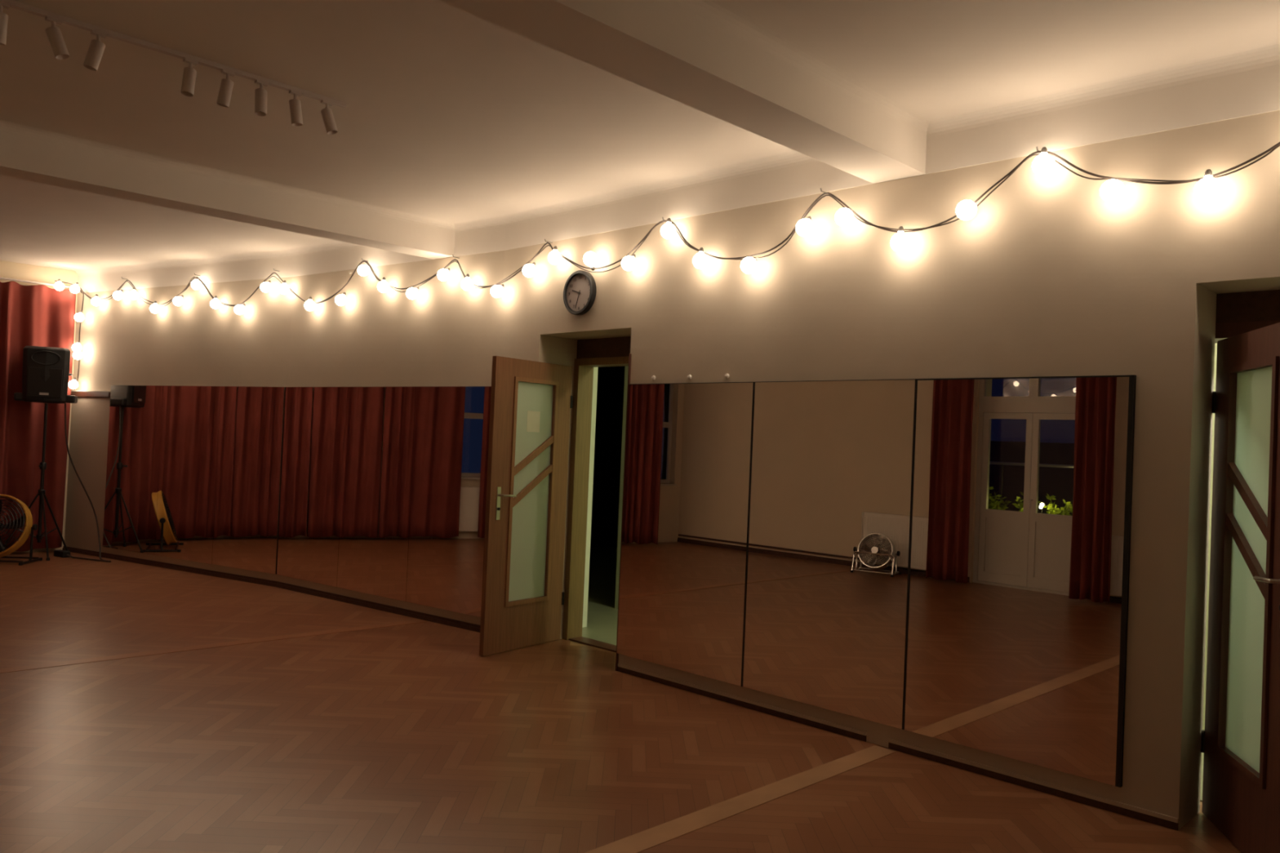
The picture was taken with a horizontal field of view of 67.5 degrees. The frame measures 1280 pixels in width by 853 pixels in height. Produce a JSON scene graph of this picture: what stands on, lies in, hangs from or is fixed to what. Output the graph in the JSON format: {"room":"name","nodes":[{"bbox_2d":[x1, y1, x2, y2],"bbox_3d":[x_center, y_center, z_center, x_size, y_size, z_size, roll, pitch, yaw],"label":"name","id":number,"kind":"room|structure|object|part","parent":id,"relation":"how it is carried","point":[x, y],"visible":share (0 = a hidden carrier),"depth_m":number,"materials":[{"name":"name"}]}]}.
{"room":"exercise studio","nodes":[
{"label":"exercise studio","id":0,"kind":"room"},
{"bbox_2d":[0,260,77,552],"bbox_3d":[-8.292,-0.298,8.861,1.012,3.385,6.337,2,-1,18],"label":"wall","id":1,"kind":"structure","parent":0,"point":[8,269],"depth_m":11.37,"materials":[{"name":"beige paint"}]},
{"bbox_2d":[0,276,70,288],"bbox_3d":[-7.768,-1.749,8.887,0.691,0.026,5.572,2,-1,14],"label":"rail","id":2,"kind":"object","parent":1,"relation":"attached to","point":[1,277],"visible":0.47,"depth_m":11.14,"materials":[{"name":"white metal"}]},
{"bbox_2d":[0,280,75,551],"bbox_3d":[-7.261,-0.117,10.983,0.168,3.106,1.273,1,-1,45],"label":"curtain","id":3,"kind":"object","parent":2,"relation":"hanging from","point":[34,315],"visible":0.75,"depth_m":11.11,"materials":[{"name":"red fabric"}]},
{"bbox_2d":[582,367,598,627],"bbox_3d":[-0.558,0.312,8.138,0.120,2.800,0.340,1,-1,45],"label":"wall","id":4,"kind":"structure","parent":0,"point":[595,369],"depth_m":8.19,"materials":[{"name":"white paint"}]},
{"bbox_2d":[576,336,631,359],"bbox_3d":[-0.104,-0.609,7.413,1.010,0.155,0.130,1,-1,45],"label":"wall","id":5,"kind":"structure","parent":0,"point":[614,346],"depth_m":7.50,"materials":[{"name":"brown paint"}]},
{"bbox_2d":[590,365,625,547],"bbox_3d":[-0.812,0.355,11.353,4.100,2.800,5.400,1,-1,45],"label":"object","id":6,"kind":"structure","parent":0,"point":[611,380],"depth_m":14.46,"materials":[{"name":"black"}]},
{"bbox_2d":[0,551,1241,852],"bbox_3d":[-3.101,1.551,4.898,15.493,0.001,7.821,1,-1,45],"label":"floor","id":7,"kind":"structure","parent":0,"point":[405,738],"depth_m":4.80,"materials":[{"name":"brown wood"}]},
{"bbox_2d":[0,493,42,565],"bbox_3d":[-7.032,1.109,10.458,0.830,0.734,0.440,3,-1,-5],"label":"floor fan","id":8,"kind":"object","parent":7,"relation":"on","point":[19,523],"visible":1,"depth_m":10.48,"materials":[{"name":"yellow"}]},
{"bbox_3d":[-7.075,0.926,10.520,0.209,0.256,0.064,2,-1,33],"label":"blade","id":9,"kind":"part","parent":8,"relation":"part of","materials":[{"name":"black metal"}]},
{"bbox_3d":[-6.982,1.239,10.388,0.149,0.240,0.136,2,-1,25],"label":"blade","id":10,"kind":"part","parent":8,"relation":"part of","materials":[{"name":"black metal"}]},
{"bbox_2d":[0,494,25,551],"bbox_3d":[-7.025,1.068,10.404,0.678,0.648,0.214,3,-1,-10],"label":"grille","id":11,"kind":"object","parent":8,"relation":"attached to","point":[19,523],"depth_m":10.46,"materials":[{"name":"black metal"}]},
{"bbox_3d":[-6.866,1.041,10.481,0.249,0.155,0.108,3,-1,-13],"label":"blade","id":12,"kind":"part","parent":8,"relation":"part of","materials":[{"name":"black metal"}]},
{"bbox_3d":[-6.633,1.104,10.495,0.030,0.068,0.068,3,-1,-5],"label":"knob","id":13,"kind":"part","parent":8,"relation":"part of","materials":[{"name":"black plastic"}]},
{"bbox_2d":[0,403,68,560],"bbox_3d":[-6.794,0.614,10.927,0.640,1.760,0.732,1,-1,45],"label":"speaker stand","id":14,"kind":"object","parent":7,"relation":"on","point":[42,466],"visible":0.86,"depth_m":10.98,"materials":[{"name":"black metal"}]},
{"bbox_3d":[-7.094,1.112,10.932,0.390,0.710,0.022,3,-1,-15],"label":"leg","id":15,"kind":"part","parent":14,"relation":"part of","materials":[{"name":"black metal"}]},
{"bbox_3d":[-6.734,1.125,10.838,0.390,0.710,0.022,1,-1,45],"label":"leg","id":16,"kind":"part","parent":14,"relation":"part of","materials":[{"name":"black metal"}]},
{"bbox_2d":[13,346,77,403],"bbox_3d":[-6.809,-0.589,11.005,0.602,0.635,0.383,3,-1,-25],"label":"loudspeaker","id":17,"kind":"object","parent":14,"relation":"on","point":[46,370],"visible":1,"depth_m":10.84,"materials":[{"name":"black plastic"}]},
{"bbox_2d":[26,367,62,398],"bbox_3d":[-6.741,-0.496,10.840,0.340,0.330,0.008,3,-1,-24],"label":"grille","id":18,"kind":"object","parent":17,"relation":"attached to","point":[41,382],"depth_m":10.83,"materials":[{"name":"black metal"}]},
{"bbox_2d":[13,392,77,403],"bbox_3d":[-6.817,-0.327,10.995,0.600,0.090,0.240,3,-1,-24],"label":"tray","id":19,"kind":"object","parent":14,"relation":"on","point":[45,397],"depth_m":10.85,"materials":[{"name":"black plastic"}]},
{"bbox_3d":[-6.833,1.127,11.197,0.022,0.710,0.390,2,-1,15],"label":"leg","id":20,"kind":"part","parent":14,"relation":"part of","materials":[{"name":"black metal"}]},
{"bbox_2d":[53,549,70,557],"bbox_3d":[-6.666,1.467,11.042,0.200,0.070,0.090,2,-1,31],"label":"power strip","id":21,"kind":"object","parent":7,"relation":"on","point":[61,553],"visible":1,"depth_m":11.00,"materials":[{"name":"black plastic"}]},
{"bbox_2d":[64,403,111,562],"bbox_3d":[-6.257,0.622,11.023,0.797,1.809,0.274,2,-1,18],"label":"power cable","id":22,"kind":"object","parent":7,"relation":"on","point":[65,429],"visible":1,"depth_m":11.03,"materials":[{"name":"brown rubber"}]},
{"bbox_2d":[0,619,426,673],"bbox_3d":[-4.261,1.515,5.731,0.120,0.002,6.860,1,-1,45],"label":"border strip","id":23,"kind":"object","parent":7,"relation":"on","point":[408,622],"visible":1,"depth_m":6.83,"materials":[{"name":"brown wood"}]},
{"bbox_2d":[584,745,895,852],"bbox_3d":[-1.118,1.598,2.703,0.130,0.002,6.970,1,-1,45],"label":"border strip","id":24,"kind":"object","parent":7,"relation":"on","point":[651,837],"visible":1,"depth_m":4.27,"materials":[{"name":"brown wood"}]},
{"bbox_2d":[0,0,1279,271],"bbox_3d":[-3.102,-1.911,4.992,15.700,0.150,7.950,1,-1,45],"label":"ceiling","id":25,"kind":"structure","parent":0,"point":[451,114],"depth_m":4.96,"materials":[{"name":"white paint"}]},
{"bbox_2d":[0,0,346,134],"bbox_3d":[-2.299,-1.711,4.540,0.099,0.195,1.950,1,-1,45],"label":"track light","id":26,"kind":"object","parent":25,"relation":"attached to","point":[96,48],"visible":1,"depth_m":4.62,"materials":[{"name":"white metal"}]},
{"bbox_3d":[-2.737,-1.788,4.098,0.028,0.050,0.060,1,-1,45],"label":"stem","id":27,"kind":"part","parent":26,"relation":"part of","materials":[{"name":"white metal"}]},
{"bbox_3d":[-2.597,-1.780,4.240,0.028,0.050,0.060,1,-1,45],"label":"stem","id":28,"kind":"part","parent":26,"relation":"part of","materials":[{"name":"white metal"}]},
{"bbox_3d":[-2.471,-1.772,4.368,0.028,0.050,0.060,1,-1,45],"label":"stem","id":29,"kind":"part","parent":26,"relation":"part of","materials":[{"name":"white metal"}]},
{"bbox_3d":[-2.187,-1.755,4.656,0.028,0.050,0.060,1,-1,45],"label":"stem","id":30,"kind":"part","parent":26,"relation":"part of","materials":[{"name":"white metal"}]},
{"bbox_3d":[-2.060,-1.748,4.784,0.028,0.050,0.060,1,-1,45],"label":"stem","id":31,"kind":"part","parent":26,"relation":"part of","materials":[{"name":"white metal"}]},
{"bbox_3d":[-1.940,-1.741,4.906,0.028,0.050,0.060,1,-1,45],"label":"stem","id":32,"kind":"part","parent":26,"relation":"part of","materials":[{"name":"white metal"}]},
{"bbox_3d":[-1.813,-1.733,5.035,0.028,0.050,0.060,1,-1,45],"label":"stem","id":33,"kind":"part","parent":26,"relation":"part of","materials":[{"name":"white metal"}]},
{"bbox_3d":[-1.688,-1.726,5.161,0.028,0.050,0.060,1,-1,45],"label":"stem","id":34,"kind":"part","parent":26,"relation":"part of","materials":[{"name":"white metal"}]},
{"bbox_2d":[0,119,455,259],"bbox_3d":[-4.098,-1.731,5.817,0.390,0.267,6.940,1,-1,45],"label":"beam","id":35,"kind":"structure","parent":25,"relation":"attached to","point":[27,153],"depth_m":6.73,"materials":[{"name":"white paint"}]},
{"bbox_2d":[438,0,931,183],"bbox_3d":[-1.016,-1.650,2.813,0.440,0.267,7.000,1,-1,45],"label":"beam","id":36,"kind":"structure","parent":25,"relation":"attached to","point":[707,56],"depth_m":4.10,"materials":[{"name":"white paint"}]},
{"bbox_2d":[64,110,1279,830],"bbox_3d":[-0.702,-0.001,7.269,15.257,3.385,1.240,2,-1,40],"label":"wall","id":37,"kind":"structure","parent":0,"point":[1049,276],"depth_m":5.24,"materials":[{"name":"beige paint"}]},
{"bbox_2d":[71,390,111,397],"bbox_3d":[-6.538,-0.390,11.378,0.810,0.072,0.030,2,-1,31],"label":"wooden rail","id":38,"kind":"object","parent":37,"relation":"attached to","point":[76,393],"visible":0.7,"depth_m":11.36,"materials":[{"name":"brown wood"}]},
{"bbox_2d":[102,385,163,555],"bbox_3d":[-5.766,0.471,10.890,1.004,1.879,0.022,2,-1,31],"label":"wall mirror","id":39,"kind":"object","parent":37,"relation":"attached to","point":[135,424],"visible":1,"depth_m":10.87,"materials":[{"name":"clear mirror"}]},
{"bbox_2d":[62,546,276,586],"bbox_3d":[-5.302,1.525,10.573,3.865,0.055,0.018,2,-1,31],"label":"baseboard","id":40,"kind":"structure","parent":37,"relation":"attached to","point":[183,568],"depth_m":10.41,"materials":[{"name":"brown wood"}]},
{"bbox_2d":[73,248,293,293],"bbox_3d":[-5.179,-1.697,10.603,3.865,0.267,0.074,2,-1,31],"label":"trim","id":41,"kind":"structure","parent":37,"relation":"attached to","point":[261,264],"depth_m":10.50,"materials":[{"name":"white paint"}]},
{"bbox_2d":[154,386,220,564],"bbox_3d":[-4.902,0.499,10.377,1.004,1.879,0.022,2,-1,31],"label":"wall mirror","id":42,"kind":"object","parent":37,"relation":"attached to","point":[189,427],"visible":1,"depth_m":10.36,"materials":[{"name":"clear mirror"}]},
{"bbox_2d":[212,386,285,574],"bbox_3d":[-4.038,0.528,9.865,1.004,1.879,0.022,2,-1,31],"label":"wall mirror","id":43,"kind":"object","parent":37,"relation":"attached to","point":[251,419],"visible":1,"depth_m":9.84,"materials":[{"name":"clear mirror"}]},
{"bbox_2d":[276,386,346,586],"bbox_3d":[-3.189,0.554,9.291,1.000,1.879,0.022,2,-1,37],"label":"wall mirror","id":44,"kind":"object","parent":37,"relation":"attached to","point":[313,433],"visible":1,"depth_m":9.27,"materials":[{"name":"clear mirror"}]},
{"bbox_2d":[337,386,415,601],"bbox_3d":[-2.394,0.578,8.682,1.000,1.879,0.022,2,-1,37],"label":"wall mirror","id":45,"kind":"object","parent":37,"relation":"attached to","point":[379,437],"visible":1,"depth_m":8.66,"materials":[{"name":"clear mirror"}]},
{"bbox_2d":[275,581,480,632],"bbox_3d":[-2.441,1.615,8.669,3.024,0.055,0.018,2,-1,37],"label":"baseboard","id":46,"kind":"structure","parent":37,"relation":"attached to","point":[454,623],"depth_m":8.55,"materials":[{"name":"brown wood"}]},
{"bbox_2d":[288,216,505,276],"bbox_3d":[-2.321,-1.607,8.701,3.024,0.267,0.074,2,-1,37],"label":"trim","id":47,"kind":"structure","parent":37,"relation":"attached to","point":[485,235],"depth_m":8.81,"materials":[{"name":"white paint"}]},
{"bbox_2d":[405,386,491,617],"bbox_3d":[-1.599,0.602,8.073,1.000,1.879,0.022,2,-1,37],"label":"wall mirror","id":48,"kind":"object","parent":37,"relation":"attached to","point":[451,424],"visible":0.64,"depth_m":8.07,"materials":[{"name":"clear mirror"}]},
{"bbox_2d":[563,270,595,315],"bbox_3d":[-0.449,-0.992,7.104,0.330,0.330,0.047,1,-1,45],"label":"wall clock","id":49,"kind":"object","parent":37,"relation":"attached to","point":[580,288],"visible":1,"depth_m":7.10,"materials":[{"name":"black plastic"}]},
{"bbox_2d":[568,636,616,652],"bbox_3d":[-0.199,1.710,7.378,0.910,0.012,0.140,1,-1,45],"label":"threshold","id":50,"kind":"object","parent":37,"relation":"attached to","point":[583,640],"depth_m":7.51,"materials":[{"name":"brown wood"}]},
{"bbox_2d":[562,356,628,639],"bbox_3d":[-0.158,0.592,7.390,1.010,2.250,0.160,1,-1,45],"label":"door frame","id":51,"kind":"structure","parent":37,"relation":"in","point":[584,367],"depth_m":7.68,"materials":[{"name":"brown wood"}]},
{"bbox_2d":[479,355,573,656],"bbox_3d":[-0.850,0.591,7.318,0.169,2.179,0.883,2,-1,35],"label":"open door","id":52,"kind":"structure","parent":51,"relation":"attached to","point":[522,595],"depth_m":7.27,"materials":[{"name":"brown wood"}]},
{"bbox_3d":[-1.038,0.563,7.015,0.006,0.240,0.036,2,-1,35],"label":"handle plate","id":53,"kind":"part","parent":52,"relation":"part of","materials":[{"name":"silver metal"}]},
{"bbox_3d":[-0.971,0.509,7.040,0.058,0.022,0.141,1,-1,45],"label":"lever","id":54,"kind":"part","parent":52,"relation":"part of","materials":[{"name":"silver metal"}]},
{"bbox_3d":[-0.843,0.492,7.325,0.006,1.650,0.435,2,-1,35],"label":"frosted pane","id":55,"kind":"part","parent":52,"relation":"part of","materials":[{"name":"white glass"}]},
{"bbox_2d":[526,410,540,432],"bbox_3d":[-0.816,-0.038,7.331,0.002,0.160,0.145,2,-1,35],"label":"paper notice","id":56,"kind":"object","parent":52,"relation":"attached to","point":[533,417],"visible":1,"depth_m":7.33,"materials":[{"name":"white paper"}]},
{"bbox_2d":[615,353,631,671],"bbox_3d":[-0.099,0.598,6.724,0.014,2.220,0.062,1,-1,45],"label":"trim","id":57,"kind":"structure","parent":37,"relation":"attached to","point":[629,354],"depth_m":6.71,"materials":[{"name":"brown wood"}]},
{"bbox_2d":[53,142,1279,388],"bbox_3d":[-1.415,-0.926,7.352,13.414,1.278,0.960,2,-1,39],"label":"festoon lights","id":58,"kind":"object","parent":37,"relation":"attached to","point":[1207,188],"depth_m":6.12,"materials":[{"name":"white glass"}]},
{"bbox_3d":[-6.813,-1.647,11.233,0.103,0.110,0.103,-14,-12,43],"label":"bulb","id":59,"kind":"part","parent":58,"relation":"part of","materials":[{"name":"white glass"}]},
{"bbox_3d":[-6.749,-1.087,11.291,0.133,1.278,0.323,1,-1,45],"label":"corner lights","id":60,"kind":"part","parent":58,"relation":"part of"},
{"bbox_3d":[-6.721,-0.500,11.357,0.103,0.110,0.103,1,-13,45],"label":"bulb","id":61,"kind":"part","parent":58,"relation":"part of","materials":[{"name":"white glass"}]},
{"bbox_3d":[-6.693,-1.630,11.340,0.103,0.110,0.103,1,-18,45],"label":"bulb","id":62,"kind":"part","parent":58,"relation":"part of","materials":[{"name":"white glass"}]},
{"bbox_3d":[-6.681,-0.939,11.357,0.103,0.110,0.103,-6,-23,43],"label":"bulb","id":63,"kind":"part","parent":58,"relation":"part of","materials":[{"name":"white glass"}]},
{"bbox_3d":[-6.671,-0.848,11.356,0.103,0.110,0.103,3,-18,-45],"label":"bulb","id":64,"kind":"part","parent":58,"relation":"part of","materials":[{"name":"white glass"}]},
{"bbox_3d":[-6.659,-1.298,11.371,0.103,0.110,0.103,-13,-28,42],"label":"bulb","id":65,"kind":"part","parent":58,"relation":"part of","materials":[{"name":"white glass"}]},
{"bbox_3d":[-6.381,-1.469,11.233,0.103,0.110,0.103,1,-5,45],"label":"bulb","id":66,"kind":"part","parent":58,"relation":"part of","materials":[{"name":"white glass"}]},
{"bbox_3d":[-5.997,-1.507,11.001,0.103,0.110,0.103,-5,-38,43],"label":"bulb","id":67,"kind":"part","parent":58,"relation":"part of","materials":[{"name":"white glass"}]},
{"bbox_3d":[-5.740,-1.492,10.854,0.103,0.110,0.103,1,-5,45],"label":"bulb","id":68,"kind":"part","parent":58,"relation":"part of","materials":[{"name":"white glass"}]},
{"bbox_3d":[-5.392,-1.312,10.642,0.103,0.110,0.103,1,-5,45],"label":"bulb","id":69,"kind":"part","parent":58,"relation":"part of","materials":[{"name":"white glass"}]},
{"bbox_3d":[-5.026,-1.366,10.418,0.103,0.110,0.103,-5,-43,43],"label":"bulb","id":70,"kind":"part","parent":58,"relation":"part of","materials":[{"name":"white glass"}]},
{"bbox_3d":[-4.765,-1.524,10.279,0.103,0.110,0.103,1,-5,45],"label":"bulb","id":71,"kind":"part","parent":58,"relation":"part of","materials":[{"name":"white glass"}]},
{"bbox_3d":[-4.480,-1.295,10.101,0.103,0.110,0.103,1,-5,45],"label":"bulb","id":72,"kind":"part","parent":58,"relation":"part of","materials":[{"name":"white glass"}]},
{"bbox_3d":[-4.133,-1.209,9.883,0.103,0.110,0.103,-6,-48,42],"label":"bulb","id":73,"kind":"part","parent":58,"relation":"part of","materials":[{"name":"white glass"}]},
{"bbox_3d":[-3.788,-1.411,9.689,0.103,0.110,0.103,-5,-39,43],"label":"bulb","id":74,"kind":"part","parent":58,"relation":"part of","materials":[{"name":"white glass"}]},
{"bbox_3d":[-3.550,-1.374,9.551,0.103,0.110,0.103,1,-5,45],"label":"bulb","id":75,"kind":"part","parent":58,"relation":"part of","materials":[{"name":"white glass"}]},
{"bbox_3d":[-3.197,-1.173,9.272,0.103,0.110,0.103,1,-5,45],"label":"bulb","id":76,"kind":"part","parent":58,"relation":"part of","materials":[{"name":"white glass"}]},
{"bbox_3d":[-2.800,-1.185,8.961,0.103,0.110,0.103,-1,-32,44],"label":"bulb","id":77,"kind":"part","parent":58,"relation":"part of","materials":[{"name":"white glass"}]},
{"bbox_3d":[-2.531,-1.430,8.764,0.103,0.103,0.110,-3,35,43],"label":"bulb","id":78,"kind":"part","parent":58,"relation":"part of","materials":[{"name":"white glass"}]},
{"bbox_3d":[-2.304,-1.257,8.594,0.103,0.110,0.103,1,-5,45],"label":"bulb","id":79,"kind":"part","parent":58,"relation":"part of","materials":[{"name":"white glass"}]},
{"bbox_3d":[-1.981,-1.159,8.330,0.103,0.103,0.110,-3,41,43],"label":"bulb","id":80,"kind":"part","parent":58,"relation":"part of","materials":[{"name":"white glass"}]},
{"bbox_3d":[-1.660,-1.283,8.092,0.103,0.110,0.103,-3,-47,43],"label":"bulb","id":81,"kind":"part","parent":58,"relation":"part of","materials":[{"name":"white glass"}]},
{"bbox_3d":[-1.431,-1.179,7.922,0.103,0.110,0.103,1,-5,45],"label":"bulb","id":82,"kind":"part","parent":58,"relation":"part of","materials":[{"name":"white glass"}]},
{"bbox_3d":[-1.146,-1.086,7.679,0.103,0.103,0.110,1,42,45],"label":"bulb","id":83,"kind":"part","parent":58,"relation":"part of","materials":[{"name":"white glass"}]},
{"bbox_3d":[-0.857,-1.208,7.402,0.103,0.110,0.103,1,-39,45],"label":"bulb","id":84,"kind":"part","parent":58,"relation":"part of","materials":[{"name":"white glass"}]},
{"bbox_3d":[-0.641,-1.273,7.204,0.103,0.110,0.103,1,-4,45],"label":"bulb","id":85,"kind":"part","parent":58,"relation":"part of","materials":[{"name":"white glass"}]},
{"bbox_3d":[-0.358,-1.208,6.914,0.103,0.110,0.103,1,22,45],"label":"bulb","id":86,"kind":"part","parent":58,"relation":"part of","materials":[{"name":"white glass"}]},
{"bbox_3d":[-0.077,-1.132,6.628,0.103,0.110,0.103,1,-39,45],"label":"bulb","id":87,"kind":"part","parent":58,"relation":"part of","materials":[{"name":"white glass"}]},
{"bbox_3d":[0.189,-1.307,6.387,0.103,0.110,0.103,1,-4,45],"label":"bulb","id":88,"kind":"part","parent":58,"relation":"part of","materials":[{"name":"white glass"}]},
{"bbox_3d":[0.391,-1.070,6.173,0.103,0.110,0.103,1,-4,45],"label":"bulb","id":89,"kind":"part","parent":58,"relation":"part of","materials":[{"name":"white glass"}]},
{"bbox_3d":[0.671,-0.991,5.880,0.103,0.103,0.110,1,39,45],"label":"bulb","id":90,"kind":"part","parent":58,"relation":"part of","materials":[{"name":"white glass"}]},
{"bbox_3d":[0.965,-1.166,5.604,0.103,0.110,0.103,1,-36,45],"label":"bulb","id":91,"kind":"part","parent":58,"relation":"part of","materials":[{"name":"white glass"}]},
{"bbox_3d":[1.155,-1.185,5.412,0.103,0.103,0.110,1,35,45],"label":"bulb","id":92,"kind":"part","parent":58,"relation":"part of","materials":[{"name":"white glass"}]},
{"bbox_3d":[1.405,-0.997,5.169,0.103,0.110,0.103,1,-4,45],"label":"bulb","id":93,"kind":"part","parent":58,"relation":"part of","materials":[{"name":"white glass"}]},
{"bbox_2d":[897,226,903,231],"bbox_3d":[1.410,-1.062,5.172,0.030,0.036,0.030,1,-4,45],"label":"socket","id":94,"kind":"object","parent":58,"relation":"attached to","point":[900,228],"depth_m":5.16,"materials":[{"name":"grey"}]},
{"bbox_3d":[1.670,-1.107,4.896,0.103,0.103,0.110,-5,0,39],"label":"bulb","id":95,"kind":"part","parent":58,"relation":"part of","materials":[{"name":"white glass"}]},
{"bbox_3d":[1.956,-1.271,4.641,0.103,0.110,0.103,1,-4,45],"label":"bulb","id":96,"kind":"part","parent":58,"relation":"part of","materials":[{"name":"white glass"}]},
{"bbox_2d":[1040,146,1047,152],"bbox_3d":[1.961,-1.337,4.645,0.030,0.036,0.030,1,-4,45],"label":"socket","id":97,"kind":"object","parent":58,"relation":"attached to","point":[1044,149],"depth_m":4.63,"materials":[{"name":"grey plastic"}]},
{"bbox_3d":[2.172,-1.086,4.403,0.103,0.103,0.110,1,36,45],"label":"bulb","id":98,"kind":"part","parent":58,"relation":"part of","materials":[{"name":"white glass"}]},
{"bbox_3d":[2.453,-1.027,4.137,0.103,0.110,0.103,1,-4,45],"label":"bulb","id":99,"kind":"part","parent":58,"relation":"part of","materials":[{"name":"white glass"}]},
{"bbox_2d":[1204,168,1212,176],"bbox_3d":[2.458,-1.093,4.140,0.030,0.036,0.030,1,-4,45],"label":"socket","id":100,"kind":"object","parent":58,"relation":"attached to","point":[1208,172],"depth_m":4.13,"materials":[{"name":"grey plastic"}]},
{"bbox_2d":[617,382,753,685],"bbox_3d":[0.277,0.652,6.307,1.103,1.879,0.023,1,-1,45],"label":"wall mirror","id":101,"kind":"object","parent":37,"relation":"attached to","point":[684,542],"visible":1,"depth_m":6.26,"materials":[{"name":"clear mirror"}]},
{"bbox_2d":[724,373,729,378],"bbox_3d":[0.551,-0.320,6.099,0.036,0.036,0.016,1,-1,45],"label":"plug","id":102,"kind":"object","parent":37,"relation":"attached to","point":[726,375],"visible":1,"depth_m":6.09,"materials":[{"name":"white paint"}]},
{"bbox_2d":[617,663,866,742],"bbox_3d":[0.549,1.699,5.986,1.970,0.052,0.012,1,-1,45],"label":"baseboard","id":103,"kind":"structure","parent":37,"relation":"attached to","point":[783,715],"depth_m":5.87,"materials":[{"name":"brown wood"}]},
{"bbox_2d":[740,378,915,728],"bbox_3d":[1.059,0.672,5.533,1.098,1.879,0.025,1,-1,45],"label":"wall mirror","id":104,"kind":"object","parent":37,"relation":"attached to","point":[825,605],"visible":1,"depth_m":5.49,"materials":[{"name":"clear mirror"}]},
{"bbox_2d":[499,41,1279,250],"bbox_3d":[1.827,-1.494,4.868,8.300,0.267,0.074,1,-1,45],"label":"trim","id":105,"kind":"structure","parent":37,"relation":"attached to","point":[1244,82],"depth_m":4.91,"materials":[{"name":"white paint"}]},
{"bbox_2d":[902,374,1136,787],"bbox_3d":[1.841,0.693,4.761,1.099,1.879,0.025,1,-1,45],"label":"wall mirror","id":106,"kind":"object","parent":37,"relation":"attached to","point":[1021,499],"visible":1,"depth_m":4.71,"materials":[{"name":"clear mirror"}]},
{"bbox_2d":[888,738,1178,831],"bbox_3d":[1.854,1.733,4.696,1.420,0.052,0.012,1,-1,45],"label":"baseboard","id":107,"kind":"structure","parent":37,"relation":"attached to","point":[1095,803],"depth_m":4.61,"materials":[{"name":"brown wood"}]},
{"bbox_2d":[1214,320,1279,342],"bbox_3d":[3.019,0.664,4.225,1.100,2.270,0.195,1,-1,45],"label":"door frame","id":108,"kind":"structure","parent":37,"relation":"in","point":[1223,331],"depth_m":4.42,"materials":[{"name":"brown wood"}]},
{"bbox_2d":[1200,322,1279,852],"bbox_3d":[2.568,0.681,4.016,0.169,2.179,0.883,2,-1,12],"label":"door","id":109,"kind":"structure","parent":108,"relation":"attached to","point":[1240,739],"depth_m":4.05,"materials":[{"name":"brown wood"}]},
{"bbox_3d":[2.573,0.582,4.024,0.006,1.650,0.435,2,-1,12],"label":"frosted pane","id":110,"kind":"part","parent":109,"relation":"part of","materials":[{"name":"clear glass"}]},
{"bbox_3d":[2.440,0.599,3.736,0.054,0.022,0.146,3,-1,-7],"label":"lever","id":111,"kind":"part","parent":109,"relation":"part of","materials":[{"name":"silver metal"}]},
{"bbox_2d":[569,546,1204,804],"bbox_3d":[-1.196,1.755,6.377,16.600,0.204,12.900,1,-1,45],"label":"floor","id":112,"kind":"structure","parent":0,"point":[602,615],"depth_m":9.60,"materials":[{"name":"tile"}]},
{"bbox_2d":[614,342,1217,729],"bbox_3d":[3.265,0.437,5.862,9.580,2.800,0.120,1,-1,45],"label":"wall","id":113,"kind":"structure","parent":0,"point":[626,369],"depth_m":9.14,"materials":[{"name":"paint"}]},
{"bbox_2d":[1215,289,1279,323],"bbox_3d":[3.069,-0.539,4.244,1.100,0.140,0.180,1,-1,45],"label":"wall","id":114,"kind":"structure","parent":0,"point":[1260,305],"depth_m":4.39,"materials":[{"name":"brown wood"}]}
]}

